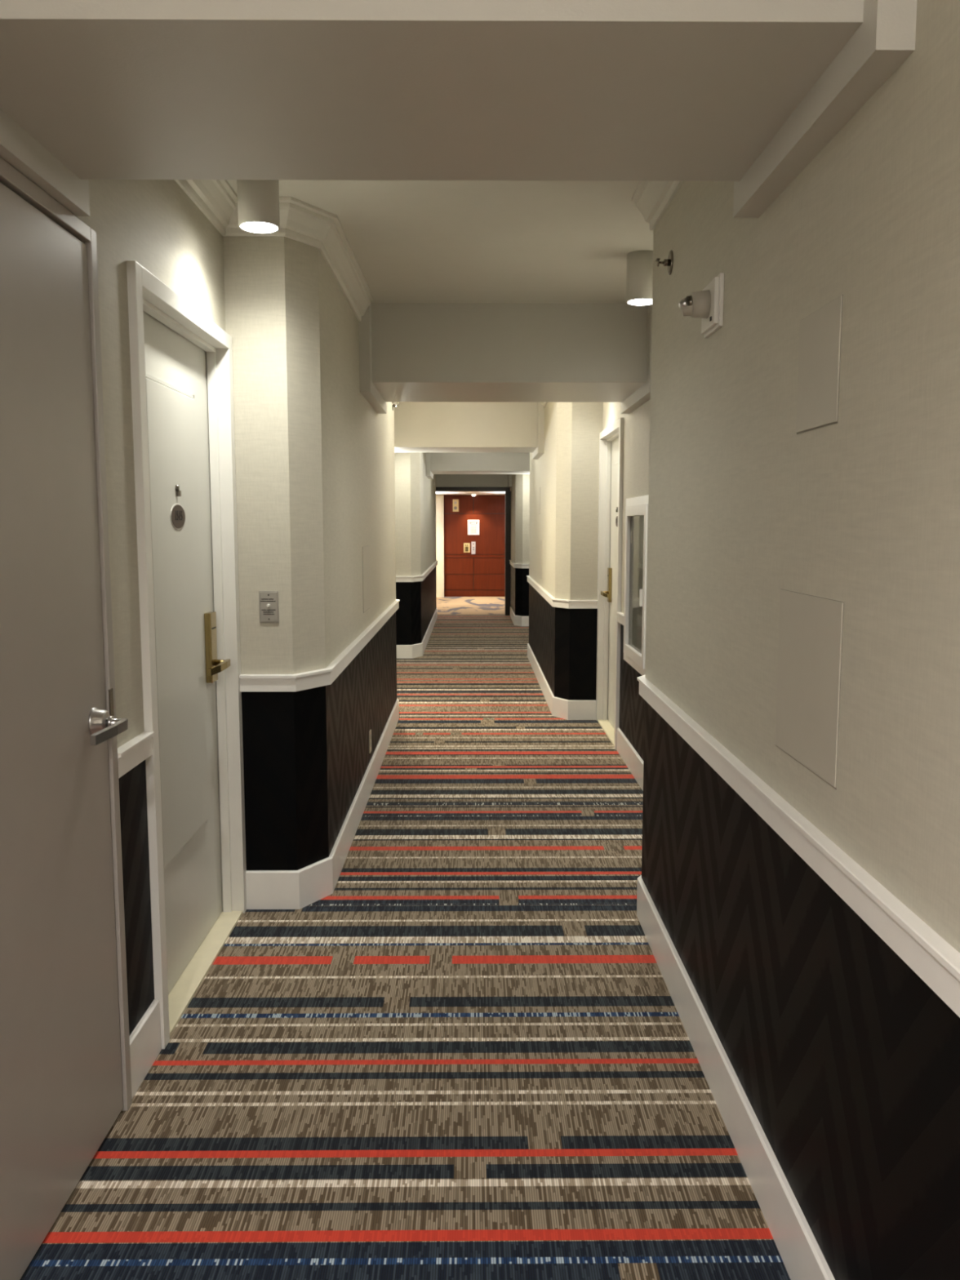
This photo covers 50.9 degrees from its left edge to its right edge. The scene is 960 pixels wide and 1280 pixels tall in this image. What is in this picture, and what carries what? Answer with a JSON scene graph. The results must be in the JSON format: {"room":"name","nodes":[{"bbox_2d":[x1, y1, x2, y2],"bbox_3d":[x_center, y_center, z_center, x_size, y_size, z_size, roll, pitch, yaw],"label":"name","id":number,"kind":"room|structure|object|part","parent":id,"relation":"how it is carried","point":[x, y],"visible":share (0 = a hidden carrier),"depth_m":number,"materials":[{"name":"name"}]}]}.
{"room":"hotel corridor","nodes":[
{"label":"hotel corridor","id":0,"kind":"room"},
{"bbox_2d":[76,179,436,1035],"bbox_3d":[-0.811,-0.586,6.539,0.422,2.490,18.340,0,6,0],"label":"wall","id":1,"kind":"structure","parent":0,"point":[321,479],"depth_m":3.60,"materials":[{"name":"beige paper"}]},
{"bbox_2d":[0,156,132,1279],"bbox_3d":[-0.862,0.169,1.852,0.164,2.046,0.991,0,6,0],"label":"door","id":2,"kind":"structure","parent":1,"relation":"in","point":[65,1079],"depth_m":2.01,"materials":[{"name":"paint"}]},
{"bbox_3d":[-0.806,0.193,2.191,0.047,0.040,0.146,0,6,0],"label":"lever handle","id":3,"kind":"part","parent":2,"relation":"part of","materials":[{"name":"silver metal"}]},
{"bbox_3d":[-0.848,0.144,2.318,0.003,0.066,0.022,0,6,0],"label":"strike plate","id":4,"kind":"part","parent":2,"relation":"part of","materials":[{"name":"silver metal"}]},
{"bbox_2d":[117,731,154,777],"bbox_3d":[-0.856,0.281,2.489,0.027,0.060,0.250,0,6,0],"label":"chair rail","id":5,"kind":"object","parent":1,"relation":"attached to","point":[134,752],"visible":0.91,"depth_m":2.48,"materials":[{"name":"white paint"}]},
{"bbox_2d":[128,999,161,1098],"bbox_3d":[-0.862,1.045,2.575,0.014,0.143,0.250,0,6,0],"label":"baseboard","id":6,"kind":"structure","parent":1,"relation":"attached to","point":[145,1037],"depth_m":2.57,"materials":[{"name":"white paint"}]},
{"bbox_2d":[126,260,246,1048],"bbox_3d":[-0.913,0.028,3.096,0.122,2.050,1.006,0,6,0],"label":"door","id":7,"kind":"structure","parent":1,"relation":"in","point":[182,380],"depth_m":3.15,"materials":[{"name":"paint"}]},
{"bbox_3d":[-0.924,-0.057,3.089,0.010,1.423,0.513,0,6,0],"label":"panel","id":8,"kind":"part","parent":7,"relation":"part of","materials":[{"name":"paint"}]},
{"bbox_3d":[-0.917,-0.375,3.065,0.002,0.072,0.145,0,6,0],"label":"number plate","id":9,"kind":"part","parent":7,"relation":"part of","materials":[{"name":"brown metal"}]},
{"bbox_3d":[-0.884,0.092,3.397,0.052,0.035,0.163,0,6,0],"label":"lever handle","id":10,"kind":"part","parent":7,"relation":"part of","materials":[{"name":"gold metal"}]},
{"bbox_2d":[258,591,279,622],"bbox_3d":[-0.751,-0.116,3.579,0.069,0.114,0.019,0,6,0],"label":"plate","id":11,"kind":"object","parent":1,"relation":"attached to","point":[268,600],"visible":1,"depth_m":3.58,"materials":[{"name":"metal"}]},
{"bbox_2d":[174,179,373,321],"bbox_3d":[-0.696,-1.438,3.481,0.341,0.108,2.828,1,7,11],"label":"crown molding","id":12,"kind":"structure","parent":1,"relation":"attached to","point":[300,221],"depth_m":3.47,"materials":[{"name":"paint"}]},
{"bbox_2d":[239,599,399,691],"bbox_3d":[-0.729,-0.062,5.515,0.329,0.060,3.869,0,6,0],"label":"chair rail","id":13,"kind":"object","parent":1,"relation":"attached to","point":[323,677],"visible":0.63,"depth_m":3.69,"materials":[{"name":"white paint"}]},
{"bbox_2d":[245,698,399,909],"bbox_3d":[-0.735,0.701,5.602,0.316,0.143,3.843,0,6,0],"label":"baseboard","id":14,"kind":"structure","parent":1,"relation":"attached to","point":[300,888],"depth_m":3.79,"materials":[{"name":"white paint"}]},
{"bbox_2d":[362,545,369,613],"bbox_3d":[-0.588,-0.318,5.208,0.003,0.332,0.313,0,6,0],"label":"access panel","id":15,"kind":"object","parent":1,"relation":"attached to","point":[366,564],"visible":1,"depth_m":5.19,"materials":[{"name":"paint"}]},
{"bbox_2d":[368,728,371,753],"bbox_3d":[-0.586,0.542,5.391,0.008,0.117,0.070,0,6,0],"label":"wall outlet","id":16,"kind":"object","parent":1,"relation":"attached to","point":[370,731],"visible":1,"depth_m":5.36,"materials":[{"name":"beige plastic"}]},
{"bbox_2d":[391,401,399,410],"bbox_3d":[-0.581,-1.620,6.957,0.046,0.072,0.072,0,6,0],"label":"sprinkler head","id":17,"kind":"object","parent":1,"relation":"attached to","point":[393,404],"visible":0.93,"depth_m":6.94},
{"bbox_2d":[395,560,437,582],"bbox_3d":[-0.789,-0.921,13.084,0.329,0.060,5.034,0,6,0],"label":"chair rail","id":18,"kind":"object","parent":1,"relation":"attached to","point":[417,578],"visible":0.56,"depth_m":10.69,"materials":[{"name":"white paint"}]},
{"bbox_2d":[396,608,437,658],"bbox_3d":[-0.795,-0.158,13.170,0.316,0.143,5.008,0,6,0],"label":"baseboard","id":19,"kind":"structure","parent":1,"relation":"attached to","point":[403,651],"depth_m":10.77,"materials":[{"name":"white paint"}]},
{"bbox_2d":[20,596,790,1279],"bbox_3d":[-0.076,0.307,9.797,6.000,0.020,24.600,0,6,0],"label":"floor","id":20,"kind":"structure","parent":0,"point":[473,1056],"depth_m":2.62,"materials":[{"name":"multicoloured carpet"}]},
{"bbox_2d":[226,179,653,303],"bbox_3d":[-0.027,-1.880,6.454,2.250,0.100,18.750,0,6,0],"label":"ceiling","id":21,"kind":"structure","parent":0,"point":[455,242],"depth_m":3.81,"materials":[{"name":"paint"}]},
{"bbox_2d":[236,179,279,233],"bbox_3d":[-0.673,-1.348,3.062,0.124,0.191,0.124,0,6,0],"label":"ceiling lamp","id":22,"kind":"object","parent":21,"relation":"attached to","point":[258,200],"visible":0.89,"depth_m":3.02,"materials":[{"name":"white metal"}]},
{"bbox_2d":[0,0,917,217],"bbox_3d":[-0.136,-1.071,1.729,1.458,0.442,0.760,0,6,0],"label":"beam","id":23,"kind":"structure","parent":21,"relation":"attached to","point":[747,93],"depth_m":1.63,"materials":[{"name":"paint"}]},
{"bbox_2d":[394,401,544,459],"bbox_3d":[-0.192,-1.860,8.866,1.458,0.483,0.800,0,6,0],"label":"beam","id":24,"kind":"structure","parent":21,"relation":"attached to","point":[419,426],"depth_m":8.55,"materials":[{"name":"paint"}]},
{"bbox_2d":[426,452,529,479],"bbox_3d":[0.086,-2.260,12.461,1.468,0.500,0.930,0,6,0],"label":"beam","id":25,"kind":"structure","parent":21,"relation":"attached to","point":[437,463],"depth_m":12.09,"materials":[{"name":"paint"}]},
{"bbox_2d":[358,302,652,413],"bbox_3d":[0.142,-1.485,5.378,1.468,0.442,0.960,0,6,0],"label":"beam","id":26,"kind":"structure","parent":21,"relation":"attached to","point":[409,352],"depth_m":5.00,"materials":[{"name":"paint"}]},
{"bbox_2d":[626,249,653,305],"bbox_3d":[0.657,-1.465,4.086,0.124,0.191,0.124,0,6,0],"label":"ceiling lamp","id":27,"kind":"object","parent":21,"relation":"attached to","point":[639,263],"visible":0.77,"depth_m":4.03,"materials":[{"name":"white metal"}]},
{"bbox_2d":[435,494,444,597],"bbox_3d":[-1.934,-1.850,19.851,2.446,2.000,0.305,0,6,0],"label":"wall","id":28,"kind":"structure","parent":0,"point":[439,498],"depth_m":19.73,"materials":[{"name":"beige paint"}]},
{"bbox_2d":[435,487,511,494],"bbox_3d":[-0.149,-2.783,18.755,6.000,0.100,6.100,0,6,0],"label":"ceiling","id":29,"kind":"structure","parent":0,"point":[437,492],"depth_m":18.48,"materials":[{"name":"paint"}]},
{"bbox_2d":[435,474,511,487],"bbox_3d":[-0.099,-2.602,15.480,2.050,0.500,0.450,0,6,0],"label":"beam","id":30,"kind":"structure","parent":0,"point":[442,480],"depth_m":15.56,"materials":[{"name":"paint"}]},
{"bbox_2d":[511,402,603,700],"bbox_3d":[0.734,-1.139,11.409,0.432,2.490,8.563,0,6,0],"label":"wall","id":31,"kind":"structure","parent":0,"point":[562,642],"depth_m":7.29,"materials":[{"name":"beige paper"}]},
{"bbox_2d":[509,560,528,568],"bbox_3d":[0.633,-1.121,14.845,0.339,0.060,1.737,0,6,0],"label":"chair rail","id":32,"kind":"object","parent":31,"relation":"attached to","point":[512,563],"visible":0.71,"depth_m":14.06,"materials":[{"name":"white paint"}]},
{"bbox_2d":[510,606,528,626],"bbox_3d":[0.503,-0.355,14.912,0.294,0.143,1.754,-1,7,-11],"label":"baseboard","id":33,"kind":"structure","parent":31,"relation":"attached to","point":[518,620],"depth_m":14.14,"materials":[{"name":"white paint"}]},
{"bbox_2d":[537,487,540,514],"bbox_3d":[0.534,-1.254,9.081,0.003,0.238,0.203,0,6,0],"label":"access panel","id":34,"kind":"object","parent":31,"relation":"attached to","point":[539,508],"visible":1,"depth_m":9.07,"materials":[{"name":"paint"}]},
{"bbox_2d":[538,540,542,578],"bbox_3d":[0.536,-0.716,8.931,0.003,0.334,0.303,0,6,0],"label":"access panel","id":35,"kind":"object","parent":31,"relation":"attached to","point":[540,541],"visible":1,"depth_m":8.87,"materials":[{"name":"paint"}]},
{"bbox_2d":[540,402,547,408],"bbox_3d":[0.663,-1.854,7.145,0.347,0.108,2.651,-1,7,-13],"label":"crown molding","id":36,"kind":"structure","parent":31,"relation":"attached to","point":[544,404],"depth_m":8.34,"materials":[{"name":"paint"}]},
{"bbox_2d":[527,643,595,719],"bbox_3d":[0.686,0.298,9.150,0.326,0.143,3.723,0,6,0],"label":"baseboard","id":37,"kind":"structure","parent":31,"relation":"attached to","point":[561,708],"depth_m":7.37,"materials":[{"name":"white paint"}]},
{"bbox_2d":[526,575,597,608],"bbox_3d":[0.679,-0.465,9.063,0.339,0.060,3.749,0,6,0],"label":"chair rail","id":38,"kind":"object","parent":31,"relation":"attached to","point":[562,603],"visible":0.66,"depth_m":7.27,"materials":[{"name":"white paint"}]},
{"bbox_2d":[603,399,650,759],"bbox_3d":[0.937,-0.457,5.404,0.120,2.490,3.527,0,6,0],"label":"wall","id":39,"kind":"structure","parent":0,"point":[636,424],"depth_m":5.82,"materials":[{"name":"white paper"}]},
{"bbox_2d":[595,417,623,750],"bbox_3d":[0.906,-0.382,6.711,0.122,2.050,1.003,0,6,0],"label":"door","id":40,"kind":"structure","parent":39,"relation":"in","point":[611,438],"depth_m":7.06,"materials":[{"name":"paint"}]},
{"bbox_3d":[0.872,-0.319,7.009,0.052,0.035,0.163,0,6,0],"label":"lever handle","id":41,"kind":"part","parent":40,"relation":"part of","materials":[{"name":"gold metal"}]},
{"bbox_3d":[0.917,-0.467,6.704,0.010,1.423,0.510,0,6,0],"label":"panel","id":42,"kind":"part","parent":40,"relation":"part of","materials":[{"name":"paint"}]},
{"bbox_2d":[616,612,623,625],"bbox_3d":[0.859,-0.129,6.098,0.027,0.060,0.263,0,6,0],"label":"chair rail","id":43,"kind":"object","parent":39,"relation":"attached to","point":[620,615],"visible":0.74,"depth_m":6.10,"materials":[{"name":"white paint"}]},
{"bbox_2d":[623,494,648,675],"bbox_3d":[0.854,-0.311,5.545,0.045,0.944,0.775,0,6,0],"label":"fire extinguisher cabinet","id":44,"kind":"object","parent":39,"relation":"attached to","point":[636,508],"visible":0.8,"depth_m":5.56,"materials":[{"name":"white paint"}]},
{"bbox_3d":[0.868,-0.311,5.545,0.002,0.764,0.595,0,6,0],"label":"glass pane","id":45,"kind":"part","parent":44,"relation":"part of","materials":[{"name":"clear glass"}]},
{"bbox_3d":[0.842,-0.221,5.269,0.017,0.090,0.017,0,6,0],"label":"pull handle","id":46,"kind":"part","parent":44,"relation":"part of","materials":[{"name":"white plastic"}]},
{"bbox_2d":[641,0,959,1279],"bbox_3d":[0.760,0.094,0.545,0.312,2.490,6.250,0,6,0],"label":"wall","id":47,"kind":"structure","parent":0,"point":[846,1061],"depth_m":1.67,"materials":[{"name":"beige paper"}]},
{"bbox_2d":[631,181,683,306],"bbox_3d":[0.707,-1.439,3.489,0.350,0.108,2.830,1,7,11],"label":"crown molding","id":48,"kind":"structure","parent":47,"relation":"attached to","point":[652,199],"depth_m":3.20,"materials":[{"name":"paint"}]},
{"bbox_2d":[655,249,673,275],"bbox_3d":[0.560,-1.151,3.074,0.046,0.072,0.072,0,6,0],"label":"sprinkler head","id":49,"kind":"object","parent":47,"relation":"attached to","point":[668,262],"visible":1,"depth_m":3.06},
{"bbox_2d":[678,272,724,337],"bbox_3d":[0.541,-0.831,2.512,0.093,0.125,0.160,0,6,0],"label":"fire alarm strobe","id":50,"kind":"object","parent":47,"relation":"attached to","point":[706,304],"visible":1,"depth_m":2.48,"materials":[{"name":"white plastic"}]},
{"bbox_3d":[0.507,-0.838,2.511,0.024,0.029,0.028,0,6,0],"label":"flash bulb","id":51,"kind":"part","parent":50,"relation":"part of","materials":[{"name":"clear glass"}]},
{"bbox_3d":[0.578,-0.831,2.512,0.020,0.125,0.160,0,6,0],"label":"plate","id":52,"kind":"part","parent":50,"relation":"part of","materials":[{"name":"white plastic"}]},
{"bbox_2d":[616,728,835,1279],"bbox_3d":[0.743,1.117,1.943,0.326,0.143,8.798,0,6,0],"label":"baseboard","id":53,"kind":"structure","parent":47,"relation":"attached to","point":[802,1258],"depth_m":2.29,"materials":[{"name":"white paint"}]},
{"bbox_2d":[636,675,959,1017],"bbox_3d":[0.746,0.495,0.604,0.339,0.060,6.277,0,6,0],"label":"chair rail","id":54,"kind":"object","parent":47,"relation":"attached to","point":[931,957],"visible":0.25,"depth_m":1.64,"materials":[{"name":"white paint"}]},
{"bbox_2d":[774,589,844,789],"bbox_3d":[0.592,0.075,1.832,0.003,0.314,0.338,0,6,0],"label":"access panel","id":55,"kind":"object","parent":47,"relation":"attached to","point":[810,641],"visible":1,"depth_m":1.81,"materials":[{"name":"paint"}]},
{"bbox_2d":[795,294,843,434],"bbox_3d":[0.592,-0.475,1.767,0.003,0.206,0.213,0,6,0],"label":"access panel","id":56,"kind":"object","parent":47,"relation":"attached to","point":[820,331],"visible":1,"depth_m":1.76,"materials":[{"name":"paint"}]},
{"bbox_3d":[-0.141,-1.623,17.850,6.200,2.000,4.360,0,6,0],"label":"wall","id":57,"kind":"structure","parent":0,"visible":0},
{"bbox_2d":[435,487,511,615],"bbox_3d":[-0.172,-1.388,15.803,1.306,1.994,0.200,0,6,0],"label":"portal","id":58,"kind":"object","parent":57,"relation":"attached to","point":[508,493],"visible":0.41,"depth_m":15.67,"materials":[{"name":"white wood"}]},
{"bbox_3d":[0.438,-1.357,15.812,0.086,1.930,0.200,0,6,0],"label":"post","id":59,"kind":"part","parent":58,"relation":"part of","materials":[{"name":"white wood"}]},
{"bbox_2d":[444,494,505,596],"bbox_3d":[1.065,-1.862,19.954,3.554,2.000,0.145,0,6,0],"label":"door","id":60,"kind":"structure","parent":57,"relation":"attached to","point":[481,574],"depth_m":19.88,"materials":[{"name":"brown wood"}]},
{"bbox_2d":[453,499,458,511],"bbox_3d":[-0.477,-2.638,19.770,0.116,0.240,0.021,0,6,0],"label":"speaker","id":61,"kind":"object","parent":60,"relation":"attached to","point":[455,502],"visible":1,"depth_m":19.76},
{"bbox_3d":[-0.422,-2.667,19.793,0.575,0.359,0.030,0,6,0],"label":"veneer panel","id":62,"kind":"part","parent":60,"relation":"part of","materials":[{"name":"brown wood"}]},
{"bbox_3d":[-0.422,-1.462,19.930,0.575,0.313,0.030,0,6,0],"label":"veneer panel","id":63,"kind":"part","parent":60,"relation":"part of","materials":[{"name":"brown wood"}]},
{"bbox_3d":[-0.422,-1.144,19.966,0.575,0.303,0.030,0,6,0],"label":"veneer panel","id":64,"kind":"part","parent":60,"relation":"part of","materials":[{"name":"brown wood"}]},
{"bbox_2d":[463,542,470,552],"bbox_3d":[-0.259,-1.817,19.865,0.123,0.186,0.020,0,6,0],"label":"plate","id":65,"kind":"object","parent":60,"relation":"attached to","point":[466,545],"visible":1,"depth_m":19.86,"materials":[{"name":"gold metal"}]},
{"bbox_2d":[467,520,479,534],"bbox_3d":[-0.127,-2.214,19.821,0.230,0.294,0.020,0,6,0],"label":"notice sign","id":66,"kind":"object","parent":60,"relation":"attached to","point":[473,525],"visible":1,"depth_m":19.81,"materials":[{"name":"white paper"}]},
{"bbox_2d":[471,542,475,554],"bbox_3d":[-0.128,-1.815,19.866,0.082,0.243,0.021,0,6,0],"label":"panel","id":67,"kind":"object","parent":60,"relation":"attached to","point":[473,544],"visible":1,"depth_m":19.86,"materials":[{"name":"metal"}]},
{"bbox_3d":[0.516,-0.924,19.998,2.452,0.118,0.030,0,6,0],"label":"veneer panel","id":68,"kind":"part","parent":60,"relation":"part of","materials":[{"name":"brown wood"}]},
{"bbox_3d":[0.516,-2.087,19.866,2.452,0.788,0.030,0,6,0],"label":"veneer panel","id":69,"kind":"part","parent":60,"relation":"part of","materials":[{"name":"brown wood"}]},
{"bbox_3d":[0.516,-1.657,19.915,2.452,0.053,0.030,0,6,0],"label":"veneer panel","id":70,"kind":"part","parent":60,"relation":"part of","materials":[{"name":"brown wood"}]},
{"bbox_3d":[0.811,-2.669,19.802,1.863,0.359,0.030,0,6,0],"label":"veneer panel","id":71,"kind":"part","parent":60,"relation":"part of","materials":[{"name":"brown wood"}]},
{"bbox_3d":[0.811,-1.463,19.939,1.863,0.313,0.030,0,6,0],"label":"veneer panel","id":72,"kind":"part","parent":60,"relation":"part of","materials":[{"name":"brown wood"}]},
{"bbox_3d":[0.811,-1.145,19.975,1.863,0.303,0.030,0,6,0],"label":"veneer panel","id":73,"kind":"part","parent":60,"relation":"part of","materials":[{"name":"brown wood"}]}
]}

